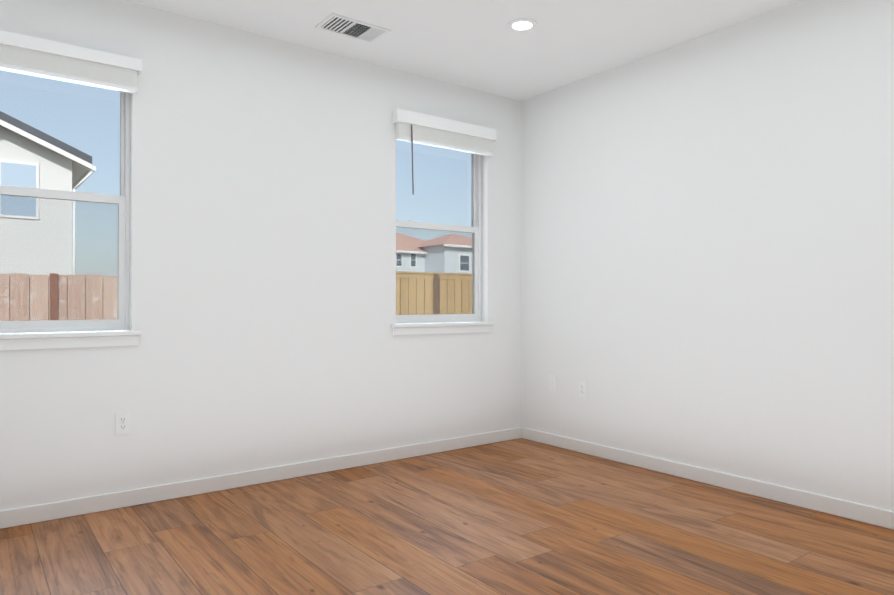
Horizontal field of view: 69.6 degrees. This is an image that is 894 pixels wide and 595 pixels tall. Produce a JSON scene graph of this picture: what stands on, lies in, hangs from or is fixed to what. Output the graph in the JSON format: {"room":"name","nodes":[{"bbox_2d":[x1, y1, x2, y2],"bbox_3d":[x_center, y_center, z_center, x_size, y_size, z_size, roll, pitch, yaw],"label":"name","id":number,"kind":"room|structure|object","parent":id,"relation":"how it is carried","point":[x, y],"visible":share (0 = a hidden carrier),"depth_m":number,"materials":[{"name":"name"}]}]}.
{"room":"empty room","nodes":[
{"label":"empty room","id":0,"kind":"room"},
{"bbox_2d":[0,0,521,510],"bbox_3d":[-1.075,-0.236,4.091,4.067,2.740,0.180,0,0,-37],"label":"wall","id":1,"kind":"structure","parent":0,"point":[262,244],"depth_m":3.91,"materials":[{"name":"white paint"}]},
{"bbox_2d":[0,71,129,332],"bbox_3d":[-2.137,-0.545,3.343,0.870,1.452,0.080,0,0,-37],"label":"window","id":2,"kind":"structure","parent":1,"relation":"in","point":[121,322],"depth_m":3.45,"materials":[{"name":"white plastic"}]},
{"bbox_2d":[0,30,141,93],"bbox_3d":[-2.040,-1.009,3.217,0.933,0.556,0.069,0,0,-37],"label":"window blind","id":3,"kind":"object","parent":2,"relation":"attached to","point":[33,56],"visible":1,"depth_m":3.27,"materials":[{"name":"white plastic"}]},
{"bbox_2d":[0,330,141,350],"bbox_3d":[-2.078,0.220,3.260,0.960,0.083,0.117,0,0,-37],"label":"sill","id":4,"kind":"structure","parent":1,"relation":"attached to","point":[50,340],"depth_m":3.30,"materials":[{"name":"white"}]},
{"bbox_2d":[116,412,129,434],"bbox_3d":[-1.748,0.678,3.465,0.070,0.115,0.009,0,0,-37],"label":"electrical outlet","id":5,"kind":"object","parent":1,"relation":"attached to","point":[123,423],"visible":1,"depth_m":3.46,"materials":[{"name":"white plastic"}]},
{"bbox_2d":[0,427,521,528],"bbox_3d":[-1.017,1.089,4.006,4.067,0.088,0.014,0,0,-37],"label":"baseboard","id":6,"kind":"structure","parent":1,"relation":"attached to","point":[19,516],"depth_m":3.79,"materials":[{"name":"white"}]},
{"bbox_2d":[396,142,480,322],"bbox_3d":[-0.097,-0.537,4.868,0.845,1.452,0.080,0,0,-37],"label":"window","id":7,"kind":"structure","parent":1,"relation":"in","point":[474,229],"depth_m":4.96,"materials":[{"name":"white plastic"}]},
{"bbox_2d":[392,108,495,194],"bbox_3d":[0.000,-1.014,4.742,0.908,0.584,0.069,0,0,-37],"label":"window blind","id":8,"kind":"object","parent":7,"relation":"attached to","point":[411,127],"visible":1,"depth_m":4.68,"materials":[{"name":"white plastic"}]},
{"bbox_2d":[390,321,493,335],"bbox_3d":[-0.037,0.228,4.785,0.935,0.083,0.117,0,0,-37],"label":"sill","id":9,"kind":"structure","parent":1,"relation":"attached to","point":[400,329],"depth_m":4.72,"materials":[{"name":"white"}]},
{"bbox_2d":[0,438,893,594],"bbox_3d":[0.285,1.184,2.264,4.427,0.120,4.722,0,0,-37],"label":"floor","id":10,"kind":"structure","parent":0,"point":[521,516],"depth_m":3.00,"materials":[{"name":"brown wood"}]},
{"bbox_2d":[124,0,801,100],"bbox_3d":[0.285,-1.691,2.280,4.427,0.150,4.722,0,0,-37],"label":"ceiling","id":11,"kind":"structure","parent":0,"point":[478,45],"depth_m":3.87,"materials":[{"name":"white paint"}]},
{"bbox_2d":[315,13,390,42],"bbox_3d":[-0.562,-1.604,3.839,0.385,0.010,0.232,0,0,-37],"label":"ceiling vent","id":12,"kind":"object","parent":11,"relation":"in","point":[350,27],"visible":1,"depth_m":3.83,"materials":[{"name":"white metal"}]},
{"bbox_2d":[507,18,536,31],"bbox_3d":[0.444,-1.604,3.788,0.176,0.007,0.176,0,0,-37],"label":"recessed light","id":13,"kind":"object","parent":11,"relation":"in","point":[522,25],"visible":1,"depth_m":3.78,"materials":[{"name":"white plastic"}]},
{"bbox_2d":[521,0,893,510],"bbox_3d":[1.986,-0.239,3.544,0.180,2.740,4.722,0,0,-37],"label":"wall","id":14,"kind":"structure","parent":0,"point":[708,251],"depth_m":3.81,"materials":[{"name":"white paint"}]},
{"bbox_2d":[549,375,556,390],"bbox_3d":[0.815,0.661,4.947,0.009,0.115,0.070,0,0,-37],"label":"electrical outlet","id":15,"kind":"object","parent":14,"relation":"attached to","point":[552,383],"visible":1,"depth_m":4.94,"materials":[{"name":"white plastic"}]},
{"bbox_2d":[579,381,586,397],"bbox_3d":[0.993,0.675,4.708,0.009,0.115,0.070,0,0,-37],"label":"electrical outlet","id":16,"kind":"object","parent":14,"relation":"attached to","point":[582,389],"visible":1,"depth_m":4.70,"materials":[{"name":"white plastic"}]},
{"bbox_2d":[522,427,893,529],"bbox_3d":[1.912,1.087,3.473,0.014,0.088,4.348,0,0,-37],"label":"baseboard","id":17,"kind":"structure","parent":14,"relation":"attached to","point":[880,517],"depth_m":3.79,"materials":[{"name":"white"}]},
{"label":"outside","id":18,"kind":"structure","parent":0,"visible":0},
{"bbox_3d":[-45.033,2.173,93.669,280.000,0.200,195.948,0,0,-37],"label":"ground","id":19,"kind":"structure","parent":18,"visible":0},
{"bbox_2d":[0,111,95,276],"bbox_3d":[-18.155,-2.252,25.629,5.658,7.906,11.960,0,0,-37],"label":"house","id":20,"kind":"structure","parent":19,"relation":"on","point":[41,141],"depth_m":21.89,"materials":[{"name":"white paint"}]},
{"bbox_2d":[0,273,117,320],"bbox_3d":[-5.244,0.646,8.403,9.701,1.922,0.143,0,0,-37],"label":"fence","id":21,"kind":"object","parent":19,"relation":"on","point":[108,288],"depth_m":8.42,"materials":[{"name":"brown wood"}]},
{"bbox_2d":[396,271,471,314],"bbox_3d":[1.724,0.548,15.905,10.327,2.200,0.152,0,0,-37],"label":"fence","id":22,"kind":"object","parent":19,"relation":"on","point":[437,286],"depth_m":14.33,"materials":[{"name":"brown wood"}]},
{"bbox_2d":[396,233,471,273],"bbox_3d":[-2.912,-2.119,60.212,14.108,8.017,12.920,0,0,-37],"label":"house","id":23,"kind":"structure","parent":19,"relation":"on","point":[432,253],"depth_m":56.15,"materials":[{"name":"white"}]}
]}

